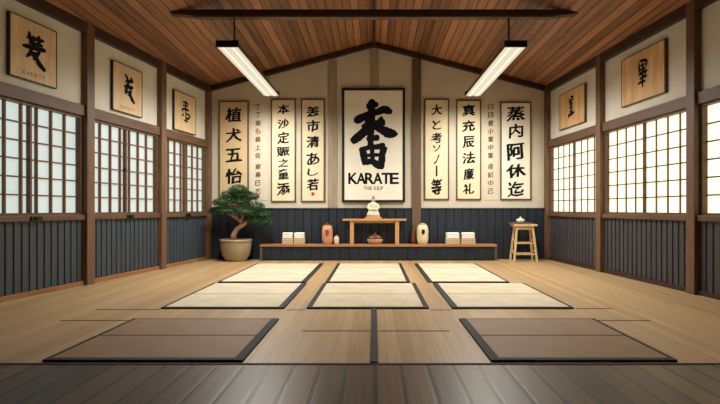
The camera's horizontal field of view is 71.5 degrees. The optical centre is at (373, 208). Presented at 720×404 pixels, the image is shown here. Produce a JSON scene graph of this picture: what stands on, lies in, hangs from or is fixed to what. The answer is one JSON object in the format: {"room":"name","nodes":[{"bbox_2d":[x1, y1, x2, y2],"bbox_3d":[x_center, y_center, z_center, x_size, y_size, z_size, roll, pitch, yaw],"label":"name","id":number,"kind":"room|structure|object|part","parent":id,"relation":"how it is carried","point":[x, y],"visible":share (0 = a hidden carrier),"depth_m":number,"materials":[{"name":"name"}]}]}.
{"room":"exercise studio","nodes":[
{"label":"exercise studio","id":0,"kind":"room"},
{"bbox_2d":[0,0,211,302],"bbox_3d":[-5.001,-0.865,5.399,0.237,4.230,13.384,0,0,9],"label":"wall","id":1,"kind":"structure","parent":0,"point":[52,253],"depth_m":8.00,"materials":[{"name":"paint"}]},
{"bbox_2d":[6,11,56,88],"bbox_3d":[-4.722,-2.172,6.927,0.052,0.835,0.797,0,0,9],"label":"wall plaque","id":2,"kind":"object","parent":1,"relation":"attached to","point":[31,47],"visible":1,"depth_m":6.86,"materials":[{"name":"brown wood"}]},
{"bbox_2d":[0,96,81,220],"bbox_3d":[-4.737,-0.660,6.913,0.168,1.640,2.004,0,0,9],"label":"window","id":3,"kind":"structure","parent":1,"relation":"in","point":[41,146],"depth_m":7.12,"materials":[{"name":"grey paper"}]},
{"bbox_3d":[-4.725,1.165,6.925,0.049,0.070,1.907,0,0,9],"label":"rail","id":4,"kind":"part","parent":1,"relation":"part of","materials":[{"name":"brown wood"}]},
{"bbox_3d":[-4.718,0.130,6.925,0.064,0.080,1.909,0,0,9],"label":"sill rail","id":5,"kind":"part","parent":1,"relation":"part of","materials":[{"name":"brown wood"}]},
{"bbox_3d":[-4.545,-0.860,7.950,0.099,4.120,0.184,0,0,9],"label":"post","id":6,"kind":"part","parent":1,"relation":"part of","materials":[{"name":"brown wood"}]},
{"bbox_2d":[95,120,157,217],"bbox_3d":[-4.428,-0.660,8.958,0.168,1.640,1.994,0,0,9],"label":"window","id":7,"kind":"structure","parent":1,"relation":"in","point":[126,159],"depth_m":8.95,"materials":[{"name":"grey paper"}]},
{"bbox_2d":[110,60,142,117],"bbox_3d":[-4.417,-2.125,8.946,0.052,0.850,0.832,0,0,9],"label":"wall plaque","id":8,"kind":"object","parent":1,"relation":"attached to","point":[126,83],"visible":1,"depth_m":8.89,"materials":[{"name":"brown wood"}]},
{"bbox_3d":[-4.417,1.165,8.970,0.049,0.070,1.897,0,0,9],"label":"rail","id":9,"kind":"part","parent":1,"relation":"part of","materials":[{"name":"brown wood"}]},
{"bbox_3d":[-4.409,0.130,8.970,0.064,0.080,1.899,0,0,9],"label":"sill rail","id":10,"kind":"part","parent":1,"relation":"part of","materials":[{"name":"brown wood"}]},
{"bbox_3d":[-4.237,-0.860,9.990,0.099,4.120,0.184,0,0,9],"label":"post","id":11,"kind":"part","parent":1,"relation":"part of","materials":[{"name":"brown wood"}]},
{"bbox_2d":[172,89,195,134],"bbox_3d":[-4.123,-2.085,10.889,0.052,0.830,0.904,0,0,9],"label":"wall plaque","id":12,"kind":"object","parent":1,"relation":"attached to","point":[183,105],"visible":1,"depth_m":10.81,"materials":[{"name":"brown wood"}]},
{"bbox_2d":[167,138,205,215],"bbox_3d":[-4.128,-0.660,10.948,0.168,1.640,1.893,0,0,9],"label":"window","id":13,"kind":"structure","parent":1,"relation":"in","point":[186,162],"depth_m":10.98,"materials":[{"name":"grey paper"}]},
{"bbox_3d":[-4.109,0.130,10.960,0.064,0.080,1.798,0,0,9],"label":"sill rail","id":14,"kind":"part","parent":1,"relation":"part of","materials":[{"name":"brown wood"}]},
{"bbox_3d":[-4.116,1.165,10.960,0.049,0.070,1.796,0,0,9],"label":"rail","id":15,"kind":"part","parent":1,"relation":"part of","materials":[{"name":"brown wood"}]},
{"bbox_3d":[-3.946,-0.860,11.922,0.099,4.120,0.169,0,0,9],"label":"post","id":16,"kind":"part","parent":1,"relation":"part of","materials":[{"name":"brown wood"}]},
{"bbox_2d":[0,259,719,403],"bbox_3d":[0.000,1.249,5.450,14.000,0.102,13.700,0,0,0],"label":"floor","id":17,"kind":"structure","parent":0,"point":[683,326],"depth_m":4.27,"materials":[{"name":"brown wood"}]},
{"bbox_2d":[42,318,278,361],"bbox_3d":[-1.815,1.191,4.665,1.570,0.018,1.490,0,0,0],"label":"mat","id":18,"kind":"object","parent":17,"relation":"on","point":[136,339],"visible":1,"depth_m":4.50,"materials":[{"name":"brown fabric"}]},
{"bbox_3d":[-1.837,1.192,4.329,1.465,0.016,0.697,0,0,0],"label":"panel","id":19,"kind":"part","parent":18,"relation":"part of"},
{"bbox_3d":[-1.837,1.192,5.046,1.465,0.016,0.687,0,0,0],"label":"panel","id":20,"kind":"part","parent":18,"relation":"part of","materials":[{"name":"brown wicker"}]},
{"bbox_2d":[161,283,305,308],"bbox_3d":[-1.820,1.191,7.000,1.480,0.018,2.000,0,0,0],"label":"mat","id":21,"kind":"object","parent":17,"relation":"on","point":[215,295],"visible":1,"depth_m":6.75,"materials":[{"name":"beige fabric"}]},
{"bbox_3d":[-1.843,1.192,6.513,1.375,0.016,0.907,0,0,0],"label":"panel","id":22,"kind":"part","parent":21,"relation":"part of","materials":[{"name":"beige wicker"}]},
{"bbox_3d":[-1.843,1.192,7.487,1.375,0.016,0.987,0,0,0],"label":"panel","id":23,"kind":"part","parent":21,"relation":"part of","materials":[{"name":"beige wicker"}]},
{"bbox_2d":[219,238,251,261],"bbox_3d":[-3.199,0.948,11.590,0.740,0.505,0.740,0,0,0],"label":"plant pot","id":24,"kind":"object","parent":17,"relation":"on","point":[238,250],"visible":1,"depth_m":11.32,"materials":[{"name":"beige ceramic"}]},
{"bbox_2d":[208,184,272,239],"bbox_3d":[-3.080,0.070,11.504,1.536,1.324,0.625,0,0,0],"label":"bonsai tree","id":25,"kind":"object","parent":24,"relation":"on","point":[238,193],"visible":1,"depth_m":11.44,"materials":[{"name":"green plant"}]},
{"bbox_2d":[218,263,322,282],"bbox_3d":[-1.825,1.191,9.510,1.430,0.018,2.780,0,0,0],"label":"mat","id":26,"kind":"object","parent":17,"relation":"on","point":[259,272],"visible":1,"depth_m":9.18,"materials":[{"name":"beige fabric"}]},
{"bbox_3d":[-1.847,1.192,8.633,1.325,0.016,0.907,0,0,0],"label":"panel","id":27,"kind":"part","parent":26,"relation":"part of","materials":[{"name":"beige wicker"}]},
{"bbox_3d":[-1.847,1.192,9.600,1.325,0.016,0.974,0,0,0],"label":"panel","id":28,"kind":"part","parent":26,"relation":"part of","materials":[{"name":"beige wicker"}]},
{"bbox_3d":[-1.847,1.192,10.496,1.325,0.016,0.767,0,0,0],"label":"panel","id":29,"kind":"part","parent":26,"relation":"part of","materials":[{"name":"beige wicker"}]},
{"bbox_2d":[0,363,719,364],"bbox_3d":[-0.201,1.203,3.868,9.822,0.014,0.035,0,0,0],"label":"trim","id":30,"kind":"structure","parent":17,"relation":"on","point":[0,363],"depth_m":3.86,"materials":[{"name":"black wood"}]},
{"bbox_2d":[306,283,428,308],"bbox_3d":[-0.075,1.191,7.000,1.470,0.018,2.000,0,0,0],"label":"mat","id":31,"kind":"object","parent":17,"relation":"on","point":[329,295],"visible":1,"depth_m":6.75,"materials":[{"name":"beige fabric"}]},
{"bbox_3d":[-0.075,1.192,6.513,1.350,0.016,0.907,0,0,0],"label":"panel","id":32,"kind":"part","parent":31,"relation":"part of","materials":[{"name":"beige wicker"}]},
{"bbox_3d":[-0.075,1.192,7.487,1.350,0.016,0.987,0,0,0],"label":"panel","id":33,"kind":"part","parent":31,"relation":"part of","materials":[{"name":"beige wicker"}]},
{"bbox_2d":[325,263,409,282],"bbox_3d":[-0.100,1.191,9.510,1.380,0.018,2.780,0,0,0],"label":"mat","id":34,"kind":"object","parent":17,"relation":"on","point":[343,272],"visible":1,"depth_m":9.18,"materials":[{"name":"beige fabric"}]},
{"bbox_3d":[-0.100,1.192,8.633,1.260,0.016,0.907,0,0,0],"label":"panel","id":35,"kind":"part","parent":34,"relation":"part of","materials":[{"name":"beige wicker"}]},
{"bbox_3d":[-0.100,1.192,9.600,1.260,0.016,0.974,0,0,0],"label":"panel","id":36,"kind":"part","parent":34,"relation":"part of","materials":[{"name":"beige wicker"}]},
{"bbox_3d":[-0.100,1.192,10.496,1.260,0.016,0.767,0,0,0],"label":"panel","id":37,"kind":"part","parent":34,"relation":"part of","materials":[{"name":"beige wicker"}]},
{"bbox_2d":[370,308,377,362],"bbox_3d":[0.001,1.194,4.940,0.062,0.012,2.100,0,0,0],"label":"floor strip","id":38,"kind":"object","parent":17,"relation":"on","point":[374,341],"visible":1,"depth_m":4.59,"materials":[{"name":"black fabric"}]},
{"bbox_2d":[260,244,496,260],"bbox_3d":[0.104,1.012,11.760,5.498,0.375,0.360,0,0,0],"label":"bench","id":39,"kind":"object","parent":17,"relation":"on","point":[268,252],"visible":1,"depth_m":11.62,"materials":[{"name":"brown wood"}]},
{"bbox_2d":[282,238,293,243],"bbox_3d":[-2.022,0.757,11.760,0.255,0.136,0.200,0,0,0],"label":"towel","id":40,"kind":"object","parent":39,"relation":"on","point":[284,240],"visible":0.92,"depth_m":11.68,"materials":[{"name":"beige fabric"}]},
{"bbox_2d":[283,232,292,237],"bbox_3d":[-2.021,0.620,11.760,0.228,0.134,0.200,0,0,0],"label":"towel","id":41,"kind":"object","parent":40,"relation":"on","point":[285,234],"visible":1,"depth_m":11.67,"materials":[{"name":"white fabric"}]},
{"bbox_2d":[294,238,304,243],"bbox_3d":[-1.750,0.757,11.760,0.255,0.136,0.200,0,0,0],"label":"towel","id":42,"kind":"object","parent":39,"relation":"on","point":[296,240],"visible":1,"depth_m":11.68,"materials":[{"name":"beige fabric"}]},
{"bbox_2d":[294,232,304,237],"bbox_3d":[-1.750,0.620,11.760,0.228,0.134,0.200,0,0,0],"label":"towel","id":43,"kind":"object","parent":42,"relation":"on","point":[296,234],"visible":1,"depth_m":11.67,"materials":[{"name":"white fabric"}]},
{"bbox_2d":[322,223,332,243],"bbox_3d":[-1.095,0.573,11.758,0.255,0.505,0.258,0,0,0],"label":"vase","id":44,"kind":"object","parent":39,"relation":"on","point":[327,231],"visible":0.99,"depth_m":11.66,"materials":[{"name":"ceramic"}]},
{"bbox_2d":[334,235,338,243],"bbox_3d":[-0.883,0.720,11.780,0.128,0.210,0.128,0,0,0],"label":"jar","id":45,"kind":"object","parent":39,"relation":"on","point":[336,237],"visible":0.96,"depth_m":11.73,"materials":[{"name":"beige ceramic"}]},
{"bbox_2d":[343,219,405,243],"bbox_3d":[0.012,0.528,11.780,1.484,0.594,0.260,0,0,0],"label":"altar table","id":46,"kind":"object","parent":39,"relation":"on","point":[352,221],"visible":0.99,"depth_m":11.68,"materials":[{"name":"brown wood"}]},
{"bbox_3d":[-0.518,0.550,11.700,0.090,0.549,0.040,0,0,0],"label":"leg","id":47,"kind":"part","parent":46,"relation":"part of","materials":[{"name":"brown wood"}]},
{"bbox_2d":[365,196,381,218],"bbox_3d":[-0.017,-0.038,11.780,0.400,0.537,0.220,0,0,0],"label":"figurine","id":48,"kind":"object","parent":46,"relation":"on","point":[373,213],"visible":1,"depth_m":11.72,"materials":[{"name":"beige ceramic"}]},
{"bbox_3d":[0.542,0.550,11.700,0.090,0.549,0.040,0,0,0],"label":"leg","id":49,"kind":"part","parent":46,"relation":"part of","materials":[{"name":"brown wood"}]},
{"bbox_2d":[367,233,382,243],"bbox_3d":[0.024,0.690,11.780,0.380,0.270,0.226,0,0,0],"label":"lidded bowl","id":50,"kind":"object","parent":39,"relation":"on","point":[372,239],"visible":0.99,"depth_m":11.70,"materials":[{"name":"ceramic"}]},
{"bbox_3d":[0.024,0.632,11.780,0.370,0.155,0.220,0,0,0],"label":"lid","id":51,"kind":"part","parent":50,"relation":"part of","materials":[{"name":"brown ceramic"}]},
{"bbox_2d":[411,229,416,243],"bbox_3d":[0.942,0.645,11.870,0.140,0.360,0.140,0,0,0],"label":"vase","id":52,"kind":"object","parent":39,"relation":"on","point":[413,231],"visible":1,"depth_m":11.82,"materials":[{"name":"brown ceramic"}]},
{"bbox_2d":[417,223,427,243],"bbox_3d":[1.143,0.575,11.758,0.275,0.500,0.278,0,0,0],"label":"vase","id":53,"kind":"object","parent":39,"relation":"on","point":[422,228],"visible":1,"depth_m":11.65,"materials":[{"name":"beige ceramic"}]},
{"bbox_2d":[445,238,459,243],"bbox_3d":[1.845,0.757,11.760,0.332,0.136,0.200,0,0,0],"label":"towel","id":54,"kind":"object","parent":39,"relation":"on","point":[447,240],"visible":1,"depth_m":11.68,"materials":[{"name":"beige fabric"}]},
{"bbox_2d":[446,232,458,237],"bbox_3d":[1.845,0.620,11.760,0.296,0.134,0.200,0,0,0],"label":"towel","id":55,"kind":"object","parent":54,"relation":"on","point":[448,234],"visible":1,"depth_m":11.67,"materials":[{"name":"white fabric"}]},
{"bbox_2d":[460,238,475,243],"bbox_3d":[2.205,0.757,11.760,0.332,0.136,0.200,0,0,0],"label":"towel","id":56,"kind":"object","parent":39,"relation":"on","point":[462,240],"visible":1,"depth_m":11.68,"materials":[{"name":"beige fabric"}]},
{"bbox_2d":[461,232,474,237],"bbox_3d":[2.205,0.620,11.760,0.296,0.134,0.200,0,0,0],"label":"towel","id":57,"kind":"object","parent":56,"relation":"on","point":[463,234],"visible":0.99,"depth_m":11.67,"materials":[{"name":"white fabric"}]},
{"bbox_2d":[414,263,508,282],"bbox_3d":[1.540,1.191,9.510,1.320,0.018,2.780,0,0,0],"label":"mat","id":58,"kind":"object","parent":17,"relation":"on","point":[432,272],"visible":1,"depth_m":9.18,"materials":[{"name":"beige fabric"}]},
{"bbox_3d":[1.562,1.192,10.496,1.215,0.016,0.767,0,0,0],"label":"panel","id":59,"kind":"part","parent":58,"relation":"part of","materials":[{"name":"beige wicker"}]},
{"bbox_3d":[1.562,1.192,9.600,1.215,0.016,0.974,0,0,0],"label":"panel","id":60,"kind":"part","parent":58,"relation":"part of","materials":[{"name":"beige wicker"}]},
{"bbox_3d":[1.562,1.192,8.633,1.215,0.016,0.907,0,0,0],"label":"panel","id":61,"kind":"part","parent":58,"relation":"part of","materials":[{"name":"beige wicker"}]},
{"bbox_2d":[433,283,573,308],"bbox_3d":[1.670,1.191,7.000,1.460,0.018,2.000,0,0,0],"label":"mat","id":62,"kind":"object","parent":17,"relation":"on","point":[457,295],"visible":1,"depth_m":6.75,"materials":[{"name":"beige fabric"}]},
{"bbox_3d":[1.692,1.192,7.487,1.355,0.016,0.987,0,0,0],"label":"panel","id":63,"kind":"part","parent":62,"relation":"part of","materials":[{"name":"beige wicker"}]},
{"bbox_3d":[1.692,1.192,6.513,1.355,0.016,0.907,0,0,0],"label":"panel","id":64,"kind":"part","parent":62,"relation":"part of","materials":[{"name":"beige wicker"}]},
{"bbox_2d":[509,224,537,261],"bbox_3d":[3.452,0.777,11.550,0.564,0.853,0.384,0,0,0],"label":"stool","id":65,"kind":"object","parent":17,"relation":"on","point":[516,227],"visible":1,"depth_m":11.41,"materials":[{"name":"brown wood"}]},
{"bbox_3d":[3.232,0.800,11.685,0.165,0.807,0.060,0,0,41],"label":"leg","id":66,"kind":"part","parent":65,"relation":"part of","materials":[{"name":"brown wood"}]},
{"bbox_3d":[3.232,0.800,11.415,0.165,0.807,0.060,0,0,-41],"label":"leg","id":67,"kind":"part","parent":65,"relation":"part of","materials":[{"name":"brown wood"}]},
{"bbox_2d":[509,222,530,223],"bbox_3d":[3.362,0.333,11.550,0.440,0.035,0.300,0,0,0],"label":"tray","id":68,"kind":"object","parent":65,"relation":"on","point":[509,222],"visible":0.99,"depth_m":11.40,"materials":[{"name":"stone"}]},
{"bbox_2d":[516,217,524,222],"bbox_3d":[3.382,0.244,11.550,0.200,0.140,0.200,0,0,0],"label":"teapot","id":69,"kind":"object","parent":68,"relation":"on","point":[519,220],"visible":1,"depth_m":11.49,"materials":[{"name":"ceramic"}]},
{"bbox_3d":[3.462,0.375,11.550,0.540,0.050,0.320,0,0,0],"label":"seat","id":70,"kind":"part","parent":65,"relation":"part of","materials":[{"name":"brown wood"}]},
{"bbox_3d":[3.672,0.800,11.685,0.165,0.807,0.060,0,0,-41],"label":"leg","id":71,"kind":"part","parent":65,"relation":"part of","materials":[{"name":"brown wood"}]},
{"bbox_3d":[3.672,0.800,11.415,0.165,0.807,0.060,0,0,41],"label":"leg","id":72,"kind":"part","parent":65,"relation":"part of","materials":[{"name":"brown wood"}]},
{"bbox_2d":[459,318,677,361],"bbox_3d":[1.650,1.191,4.665,1.460,0.018,1.490,0,0,0],"label":"mat","id":73,"kind":"object","parent":17,"relation":"on","point":[500,339],"visible":1,"depth_m":4.50,"materials":[{"name":"brown fabric"}]},
{"bbox_3d":[1.673,1.192,5.046,1.355,0.016,0.687,0,0,0],"label":"panel","id":74,"kind":"part","parent":73,"relation":"part of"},
{"bbox_3d":[1.673,1.192,4.329,1.355,0.016,0.697,0,0,0],"label":"panel","id":75,"kind":"part","parent":73,"relation":"part of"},
{"bbox_2d":[45,0,692,85],"bbox_3d":[-0.390,-3.490,5.400,11.406,1.180,13.400,0,0,0],"label":"ceiling","id":76,"kind":"structure","parent":0,"point":[188,45],"depth_m":9.51,"materials":[{"name":"brown wood"}]},
{"bbox_2d":[216,18,278,95],"bbox_3d":[-2.290,-2.961,9.480,0.356,0.901,3.400,0,0,0],"label":"hanging lamp","id":77,"kind":"object","parent":76,"relation":"hanging from","point":[231,49],"visible":1,"depth_m":8.80,"materials":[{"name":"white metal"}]},
{"bbox_2d":[217,47,277,95],"bbox_3d":[-2.290,-2.533,9.480,0.316,0.014,3.340,0,0,0],"label":"diffuser","id":78,"kind":"object","parent":77,"relation":"attached to","point":[236,55],"depth_m":9.05,"materials":[{"name":"white plastic"}]},
{"bbox_2d":[170,9,577,19],"bbox_3d":[0.000,-3.188,8.200,6.640,0.125,0.140,0,0,0],"label":"tie beam","id":79,"kind":"structure","parent":76,"relation":"attached to","point":[197,14],"depth_m":8.13,"materials":[{"name":"brown wood"}]},
{"bbox_2d":[465,18,526,95],"bbox_3d":[2.210,-2.971,9.480,0.356,0.922,3.400,0,0,0],"label":"hanging lamp","id":80,"kind":"object","parent":76,"relation":"hanging from","point":[511,49],"visible":1,"depth_m":8.74,"materials":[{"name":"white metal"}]},
{"bbox_2d":[466,47,524,95],"bbox_3d":[2.210,-2.533,9.480,0.316,0.014,3.340,0,0,0],"label":"diffuser","id":81,"kind":"object","parent":80,"relation":"attached to","point":[506,55],"depth_m":9.05,"materials":[{"name":"white plastic"}]},
{"bbox_3d":[2.210,-2.873,8.200,0.026,0.503,0.026,0,0,-14],"label":"rod","id":82,"kind":"part","parent":80,"relation":"part of","materials":[{"name":"black metal"}]},
{"bbox_2d":[372,0,375,44],"bbox_3d":[0.000,-3.970,5.400,0.060,0.140,13.200,0,0,0],"label":"beam","id":83,"kind":"structure","parent":0,"point":[373,1],"depth_m":10.51,"materials":[{"name":"brown wood"}]},
{"bbox_2d":[210,42,545,258],"bbox_3d":[0.096,-1.400,12.025,8.760,5.300,0.250,0,0,0],"label":"wall","id":84,"kind":"structure","parent":0,"point":[368,65],"depth_m":12.00,"materials":[{"name":"paint"}]},
{"bbox_2d":[219,101,248,205],"bbox_3d":[-3.360,-1.332,11.982,0.720,2.520,0.035,0,0,0],"label":"banner","id":85,"kind":"object","parent":84,"relation":"attached to","point":[233,115],"visible":0.73,"depth_m":11.98,"materials":[{"name":"beige paper"}]},
{"bbox_2d":[250,101,266,199],"bbox_3d":[-2.760,-1.404,11.994,0.408,2.376,0.010,0,0,0],"label":"paper strip","id":86,"kind":"object","parent":84,"relation":"attached to","point":[258,109],"visible":1,"depth_m":11.99,"materials":[{"name":"beige paper"}]},
{"bbox_2d":[271,99,295,201],"bbox_3d":[-2.172,-1.404,11.982,0.600,2.472,0.035,0,0,0],"label":"banner","id":87,"kind":"object","parent":84,"relation":"attached to","point":[283,111],"visible":1,"depth_m":11.98,"materials":[{"name":"beige paper"}]},
{"bbox_2d":[301,99,324,201],"bbox_3d":[-1.464,-1.404,11.982,0.576,2.472,0.035,0,0,0],"label":"banner","id":88,"kind":"object","parent":84,"relation":"attached to","point":[312,110],"visible":1,"depth_m":11.98,"materials":[{"name":"beige paper"}]},
{"bbox_3d":[-0.996,-1.805,11.990,0.216,3.571,0.020,0,0,0],"label":"post","id":89,"kind":"part","parent":84,"relation":"part of","materials":[{"name":"beige paint"}]},
{"bbox_2d":[342,88,404,201],"bbox_3d":[-0.012,-1.524,11.957,1.512,2.736,0.045,0,0,0],"label":"frame","id":90,"kind":"object","parent":84,"relation":"attached to","point":[373,119],"visible":1,"depth_m":11.95,"materials":[{"name":"beige paper"}]},
{"bbox_3d":[0.012,-1.937,11.990,0.216,3.833,0.020,0,0,0],"label":"post","id":91,"kind":"part","parent":84,"relation":"part of","materials":[{"name":"brown wood"}]},
{"bbox_3d":[0.096,-3.395,11.950,8.160,1.190,0.099,0,0,0],"label":"wall trim","id":92,"kind":"part","parent":84,"relation":"part of","materials":[{"name":"brown wood"}]},
{"bbox_3d":[1.020,-1.192,11.975,0.216,4.784,0.050,0,0,0],"label":"post","id":93,"kind":"part","parent":84,"relation":"part of","materials":[{"name":"brown wood"}]},
{"bbox_2d":[424,99,448,199],"bbox_3d":[1.500,-1.428,11.982,0.600,2.424,0.035,0,0,0],"label":"banner","id":94,"kind":"object","parent":84,"relation":"attached to","point":[436,111],"visible":1,"depth_m":11.98,"materials":[{"name":"beige paper"}]},
{"bbox_2d":[456,100,480,199],"bbox_3d":[2.268,-1.416,11.982,0.600,2.400,0.035,0,0,0],"label":"banner","id":95,"kind":"object","parent":84,"relation":"attached to","point":[468,112],"visible":1,"depth_m":11.98,"materials":[{"name":"beige paper"}]},
{"bbox_2d":[484,101,497,199],"bbox_3d":[2.802,-1.404,11.994,0.324,2.376,0.010,0,0,0],"label":"paper strip","id":96,"kind":"object","parent":84,"relation":"attached to","point":[490,107],"visible":1,"depth_m":11.99,"materials":[{"name":"beige paper"}]},
{"bbox_2d":[500,102,530,199],"bbox_3d":[3.396,-1.392,11.982,0.744,2.352,0.035,0,0,0],"label":"banner","id":97,"kind":"object","parent":84,"relation":"attached to","point":[515,117],"visible":1,"depth_m":11.98,"materials":[{"name":"beige paper"}]},
{"bbox_2d":[544,0,719,299],"bbox_3d":[4.711,-0.865,5.400,0.239,4.230,13.258,0,0,-4],"label":"wall","id":98,"kind":"structure","parent":0,"point":[677,252],"depth_m":8.05,"materials":[{"name":"paint"}]},
{"bbox_3d":[4.132,-0.860,11.922,0.111,4.120,0.155,0,0,0],"label":"post","id":99,"kind":"part","parent":98,"relation":"part of","materials":[{"name":"brown wood"}]},
{"bbox_3d":[4.242,0.130,10.735,0.065,0.080,2.231,0,0,-4],"label":"sill rail","id":100,"kind":"part","parent":98,"relation":"part of","materials":[{"name":"brown wood"}]},
{"bbox_3d":[4.250,1.165,10.735,0.050,0.070,2.230,0,0,-4],"label":"rail","id":101,"kind":"part","parent":98,"relation":"part of","materials":[{"name":"brown wood"}]},
{"bbox_2d":[550,134,595,213],"bbox_3d":[4.300,-0.685,10.732,0.090,1.590,2.328,0,0,-4],"label":"window","id":102,"kind":"structure","parent":98,"relation":"in","point":[572,163],"depth_m":10.73,"materials":[{"name":"grey paper"}]},
{"bbox_2d":[559,83,586,130],"bbox_3d":[4.247,-2.165,10.724,0.053,0.790,1.173,0,0,-4],"label":"wall plaque","id":103,"kind":"object","parent":98,"relation":"attached to","point":[572,103],"visible":1,"depth_m":10.62,"materials":[{"name":"brown wood"}]},
{"bbox_3d":[4.318,-0.860,9.540,0.112,4.120,0.170,0,0,0],"label":"post","id":104,"kind":"part","parent":98,"relation":"part of","materials":[{"name":"brown wood"}]},
{"bbox_3d":[4.432,0.130,8.300,0.065,0.080,2.321,0,0,-4],"label":"sill rail","id":105,"kind":"part","parent":98,"relation":"part of","materials":[{"name":"brown wood"}]},
{"bbox_2d":[621,38,667,107],"bbox_3d":[4.440,-2.205,8.258,0.052,0.830,1.174,0,0,-4],"label":"wall plaque","id":106,"kind":"object","parent":98,"relation":"attached to","point":[644,74],"visible":1,"depth_m":8.16,"materials":[{"name":"brown wood"}]},
{"bbox_3d":[4.440,1.165,8.300,0.050,0.070,2.320,0,0,-4],"label":"rail","id":107,"kind":"part","parent":98,"relation":"part of","materials":[{"name":"brown wood"}]},
{"bbox_2d":[604,109,685,214],"bbox_3d":[4.490,-0.685,8.297,0.090,1.590,2.418,0,0,-4],"label":"window","id":108,"kind":"structure","parent":98,"relation":"in","point":[645,161],"depth_m":8.29,"materials":[{"name":"grey paper"}]},
{"bbox_3d":[4.511,-0.860,7.060,0.112,4.120,0.170,0,0,0],"label":"post","id":109,"kind":"part","parent":98,"relation":"part of","materials":[{"name":"brown wood"}]},
{"bbox_3d":[4.625,0.130,5.820,0.065,0.080,2.321,0,0,-4],"label":"sill rail","id":110,"kind":"part","parent":98,"relation":"part of","materials":[{"name":"brown wood"}]},
{"bbox_3d":[4.633,1.165,5.820,0.050,0.070,2.320,0,0,-4],"label":"rail","id":111,"kind":"part","parent":98,"relation":"part of","materials":[{"name":"brown wood"}]},
{"bbox_2d":[700,99,719,215],"bbox_3d":[4.683,-0.685,5.817,0.090,1.590,2.418,0,0,-4],"label":"window","id":112,"kind":"structure","parent":98,"relation":"in","point":[709,111],"depth_m":6.89,"materials":[{"name":"grey paper"}]}
]}

